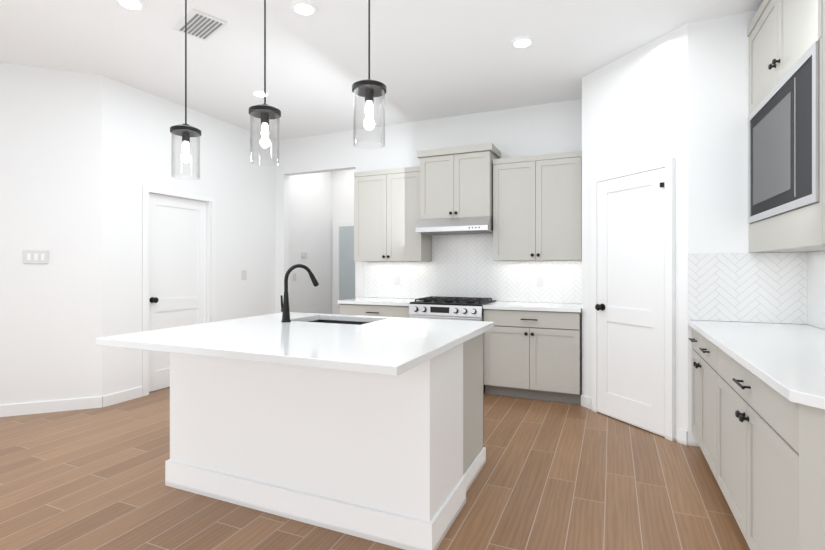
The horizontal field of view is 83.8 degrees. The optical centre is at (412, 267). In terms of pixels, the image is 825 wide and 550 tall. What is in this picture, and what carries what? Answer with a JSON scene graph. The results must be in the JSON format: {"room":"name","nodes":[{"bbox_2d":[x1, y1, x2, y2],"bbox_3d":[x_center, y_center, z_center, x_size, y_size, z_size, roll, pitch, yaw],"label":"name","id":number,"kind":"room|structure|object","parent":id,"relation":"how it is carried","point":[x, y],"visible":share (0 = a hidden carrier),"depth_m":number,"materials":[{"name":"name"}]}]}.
{"room":"kitchen","nodes":[
{"label":"kitchen","id":0,"kind":"room"},
{"bbox_2d":[0,62,101,404],"bbox_3d":[-4.065,-0.244,3.866,2.500,3.080,0.120,0,0,-22],"label":"wall","id":1,"kind":"structure","parent":0,"point":[50,197],"depth_m":4.12,"materials":[{"name":"white paint"}]},
{"bbox_2d":[23,250,47,263],"bbox_3d":[-3.343,-0.094,4.079,0.180,0.120,0.009,0,0,-22],"label":"switch plate","id":2,"kind":"object","parent":1,"relation":"attached to","point":[35,256],"visible":1,"depth_m":4.08,"materials":[{"name":"white plastic"}]},
{"bbox_2d":[102,75,331,395],"bbox_3d":[-2.151,-0.244,6.101,0.120,3.080,3.940,0,0,23],"label":"wall","id":3,"kind":"structure","parent":0,"point":[233,181],"depth_m":5.45,"materials":[{"name":"white paint"}]},
{"bbox_2d":[0,386,142,416],"bbox_3d":[-3.948,1.246,3.976,1.752,0.100,2.168,0,0,23],"label":"baseboard","id":4,"kind":"structure","parent":3,"relation":"attached to","point":[75,404],"depth_m":4.16,"materials":[{"name":"white wood"}]},
{"bbox_2d":[142,185,214,395],"bbox_3d":[-2.585,0.234,5.073,0.142,2.125,0.920,0,0,23],"label":"wall door","id":5,"kind":"structure","parent":3,"relation":"in","point":[178,258],"depth_m":5.02,"materials":[{"name":"white wood"}]},
{"bbox_2d":[242,270,246,279],"bbox_3d":[-2.163,0.096,5.909,0.006,0.120,0.080,0,0,23],"label":"switch plate","id":6,"kind":"object","parent":3,"relation":"attached to","point":[244,274],"visible":1,"depth_m":5.91,"materials":[{"name":"white plastic"}]},
{"bbox_2d":[301,252,306,257],"bbox_3d":[-1.661,-0.194,7.054,0.020,0.080,0.120,0,0,23],"label":"switch plate","id":7,"kind":"object","parent":3,"relation":"attached to","point":[304,254],"depth_m":7.04,"materials":[{"name":"white plastic"}]},
{"bbox_2d":[332,169,354,313],"bbox_3d":[-0.688,-0.244,7.548,1.412,3.080,0.120,0,0,23],"label":"wall","id":8,"kind":"structure","parent":0,"point":[342,194],"depth_m":7.69,"materials":[{"name":"white paint"}]},
{"bbox_2d":[333,219,354,313],"bbox_3d":[-0.894,0.246,7.549,0.950,2.100,0.035,0,0,23],"label":"end door","id":9,"kind":"structure","parent":8,"relation":"in","point":[343,264],"depth_m":7.64,"materials":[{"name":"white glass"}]},
{"bbox_2d":[0,387,749,549],"bbox_3d":[-1.623,1.346,2.666,8.100,0.100,10.400,0,0,23],"label":"floor","id":10,"kind":"structure","parent":0,"point":[552,475],"depth_m":2.62,"materials":[{"name":"brown wood"}]},
{"bbox_2d":[96,264,493,549],"bbox_3d":[-0.544,0.636,2.736,1.724,1.320,1.526,0,0,23],"label":"kitchen island","id":11,"kind":"object","parent":10,"relation":"on","point":[371,428],"visible":1,"depth_m":2.35,"materials":[{"name":"white wood"}]},
{"bbox_2d":[96,311,493,376],"bbox_3d":[-0.545,0.383,2.733,1.724,0.037,1.520,0,0,23],"label":"island countertop","id":12,"kind":"structure","parent":11,"relation":"on","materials":[{"name":"white stone"}]},
{"bbox_2d":[280,264,318,322],"bbox_3d":[-0.785,0.170,3.160,0.171,0.388,0.266,0,0,23],"label":"faucet","id":13,"kind":"object","parent":12,"relation":"on","point":[284,302],"depth_m":3.07,"materials":[{"name":"black metal"}]},
{"bbox_2d":[339,304,409,317],"bbox_3d":[-0.322,0.857,5.418,0.908,0.878,0.646,0,0,23],"label":"base cabinet","id":14,"kind":"object","parent":10,"relation":"on","point":[375,310],"visible":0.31,"depth_m":5.15,"materials":[{"name":"grey wood"}]},
{"bbox_2d":[338,297,418,305],"bbox_3d":[-0.322,0.400,5.425,0.915,0.037,0.632,0,0,23],"label":"countertop","id":15,"kind":"structure","parent":14,"relation":"on","point":[385,301],"depth_m":5.25,"materials":[{"name":"white stone"}]},
{"bbox_2d":[409,296,495,391],"bbox_3d":[0.443,0.819,5.034,0.795,0.955,0.722,0,0,23],"label":"gas range","id":16,"kind":"object","parent":10,"relation":"on","point":[457,308],"visible":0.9,"depth_m":4.80,"materials":[{"name":"silver metal"}]},
{"bbox_2d":[484,309,581,403],"bbox_3d":[1.252,0.857,4.735,0.922,0.878,0.646,0,0,23],"label":"base cabinet","id":17,"kind":"object","parent":10,"relation":"on","point":[537,355],"visible":0.94,"depth_m":4.46,"materials":[{"name":"grey wood"}]},
{"bbox_2d":[483,301,581,312],"bbox_3d":[1.260,0.400,4.739,0.934,0.037,0.632,0,0,23],"label":"countertop","id":18,"kind":"structure","parent":17,"relation":"on","point":[540,306],"depth_m":4.55,"materials":[{"name":"white stone"}]},
{"bbox_2d":[688,328,695,437],"bbox_3d":[2.229,0.857,3.034,0.610,0.878,0.406,0,0,23],"label":"base cabinet","id":19,"kind":"object","parent":10,"relation":"on","point":[693,339],"depth_m":3.28,"materials":[{"name":"grey wood"}]},
{"bbox_2d":[696,331,711,469],"bbox_3d":[2.067,0.857,2.660,0.610,0.878,0.652,0,0,23],"label":"base cabinet","id":20,"kind":"object","parent":10,"relation":"on","point":[703,345],"depth_m":2.92,"materials":[{"name":"grey wood"}]},
{"bbox_2d":[712,343,795,549],"bbox_3d":[1.732,0.857,1.888,0.610,0.878,1.276,0,0,23],"label":"base cabinet","id":21,"kind":"object","parent":10,"relation":"on","point":[761,443],"depth_m":1.89,"materials":[{"name":"grey wood"}]},
{"bbox_2d":[688,320,824,409],"bbox_3d":[1.817,0.400,2.038,0.697,0.037,2.562,0,0,23],"label":"countertop","id":22,"kind":"structure","parent":21,"relation":"on","point":[787,361],"depth_m":2.09,"materials":[{"name":"white stone"}]},
{"bbox_2d":[796,403,824,549],"bbox_3d":[1.430,0.857,1.113,0.672,0.878,0.508,0,0,23],"label":"base cabinet","id":23,"kind":"object","parent":10,"relation":"on","point":[810,421],"depth_m":1.40,"materials":[{"name":"grey wood"}]},
{"bbox_2d":[0,0,762,140],"bbox_3d":[-1.623,-1.834,2.666,8.100,0.100,10.400,0,0,23],"label":"ceiling","id":24,"kind":"structure","parent":0,"point":[432,59],"depth_m":3.76,"materials":[{"name":"white paint"}]},
{"bbox_2d":[115,0,146,10],"bbox_3d":[-1.897,-1.777,3.090,0.189,0.014,0.189,0,0,14],"label":"recessed light","id":25,"kind":"object","parent":24,"relation":"in","point":[135,5],"depth_m":3.09,"materials":[{"name":"white plastic"}]},
{"bbox_2d":[170,0,200,178],"bbox_3d":[-1.299,-1.149,2.635,0.162,1.270,0.162,0,0,23],"label":"pendant light","id":26,"kind":"object","parent":24,"relation":"hanging from","point":[186,131],"visible":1,"depth_m":2.63,"materials":[{"name":"clear glass"}]},
{"bbox_2d":[173,8,227,40],"bbox_3d":[-1.563,-1.776,3.382,0.380,0.016,0.240,0,0,43],"label":"ceiling vent","id":27,"kind":"object","parent":24,"relation":"in","point":[201,25],"visible":0.98,"depth_m":3.36,"materials":[{"name":"white metal"}]},
{"bbox_2d":[251,90,269,97],"bbox_3d":[-1.554,-1.777,4.708,0.189,0.014,0.189,0,0,14],"label":"recessed light","id":28,"kind":"object","parent":24,"relation":"in","point":[258,93],"depth_m":4.68,"materials":[{"name":"white plastic"}]},
{"bbox_2d":[249,0,280,165],"bbox_3d":[-0.772,-1.165,2.406,0.162,1.238,0.162,0,0,23],"label":"pendant light","id":29,"kind":"object","parent":24,"relation":"hanging from","point":[264,112],"visible":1,"depth_m":2.40,"materials":[{"name":"clear glass"}]},
{"bbox_2d":[290,0,317,15],"bbox_3d":[-0.745,-1.777,3.157,0.189,0.014,0.189,0,0,14],"label":"recessed light","id":30,"kind":"object","parent":24,"relation":"in","point":[303,7],"depth_m":3.14,"materials":[{"name":"white plastic"}]},
{"bbox_2d":[352,0,385,149],"bbox_3d":[-0.203,-1.179,2.159,0.162,1.211,0.162,0,0,23],"label":"pendant light","id":31,"kind":"object","parent":24,"relation":"hanging from","point":[368,89],"visible":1,"depth_m":2.14,"materials":[{"name":"clear glass"}]},
{"bbox_2d":[510,36,534,47],"bbox_3d":[0.869,-1.777,3.635,0.189,0.014,0.189,0,0,14],"label":"recessed light","id":32,"kind":"object","parent":24,"relation":"in","point":[521,41],"depth_m":3.62,"materials":[{"name":"white plastic"}]},
{"bbox_2d":[276,99,581,312],"bbox_3d":[0.643,-0.244,5.420,5.790,3.080,0.120,0,0,23],"label":"wall","id":33,"kind":"structure","parent":0,"point":[548,128],"depth_m":5.64,"materials":[{"name":"white paint"}]},
{"bbox_2d":[354,166,431,261],"bbox_3d":[-0.245,-0.615,5.539,0.888,1.078,0.363,0,0,23],"label":"upper cabinet","id":34,"kind":"object","parent":33,"relation":"attached to","point":[386,210],"visible":0.92,"depth_m":5.40,"materials":[{"name":"beige wood"}]},
{"bbox_2d":[417,143,500,218],"bbox_3d":[0.522,-0.921,5.168,0.850,0.765,0.433,0,0,23],"label":"upper cabinet","id":35,"kind":"object","parent":33,"relation":"attached to","point":[456,182],"visible":0.94,"depth_m":4.98,"materials":[{"name":"beige wood"}]},
{"bbox_2d":[416,216,492,234],"bbox_3d":[0.503,-0.462,5.126,0.806,0.154,0.504,0,0,23],"label":"range hood","id":36,"kind":"object","parent":35,"relation":"attached to","point":[464,225],"visible":1,"depth_m":4.93,"materials":[{"name":"silver metal"}]},
{"bbox_2d":[365,233,581,302],"bbox_3d":[0.600,-0.013,5.365,2.642,0.783,0.008,0,0,23],"label":"backsplash","id":37,"kind":"structure","parent":33,"relation":"attached to","point":[462,265],"depth_m":5.32,"materials":[{"name":"white tile"}]},
{"bbox_2d":[537,276,542,285],"bbox_3d":[1.391,0.148,5.015,0.070,0.115,0.005,0,0,23],"label":"outlet","id":38,"kind":"object","parent":37,"relation":"attached to","point":[539,280],"depth_m":5.01,"materials":[{"name":"white plastic"}]},
{"bbox_2d":[493,151,581,260],"bbox_3d":[1.323,-0.615,4.859,0.891,1.078,0.363,0,0,23],"label":"upper cabinet","id":39,"kind":"object","parent":33,"relation":"attached to","point":[537,207],"visible":1,"depth_m":4.71,"materials":[{"name":"beige wood"}]},
{"bbox_2d":[582,10,807,446],"bbox_3d":[2.235,-0.244,3.960,1.468,3.080,1.291,0,0,23],"label":"wall","id":40,"kind":"structure","parent":0,"point":[680,94],"depth_m":3.38,"materials":[{"name":"white paint"}]},
{"bbox_2d":[591,157,674,440],"bbox_3d":[1.795,0.236,3.806,0.604,2.120,0.571,0,0,23],"label":"pantry door","id":41,"kind":"structure","parent":40,"relation":"in","point":[633,295],"depth_m":3.75,"materials":[{"name":"white wood"}]},
{"bbox_3d":[1.535,-0.244,0.352,0.120,3.080,8.468,0,0,23],"label":"wall","id":42,"kind":"structure","parent":0,"visible":0},
{"bbox_2d":[688,251,824,328],"bbox_3d":[1.817,0.139,2.038,0.697,0.481,2.562,0,0,23],"label":"backsplash","id":43,"kind":"structure","parent":42,"relation":"attached to","point":[787,287],"depth_m":3.18,"materials":[{"name":"white tile"}]},
{"bbox_2d":[747,0,824,252],"bbox_3d":[2.236,-0.884,2.555,0.342,1.560,1.281,0,0,23],"label":"upper cabinet","id":44,"kind":"object","parent":42,"relation":"attached to","point":[786,164],"depth_m":2.58,"materials":[{"name":"beige wood"}]},
{"bbox_2d":[815,0,824,247],"bbox_3d":[1.893,-0.884,1.766,0.342,1.560,0.557,0,0,23],"label":"upper cabinet","id":45,"kind":"object","parent":42,"relation":"attached to","point":[819,4],"depth_m":2.11,"materials":[{"name":"beige wood"}]}
]}

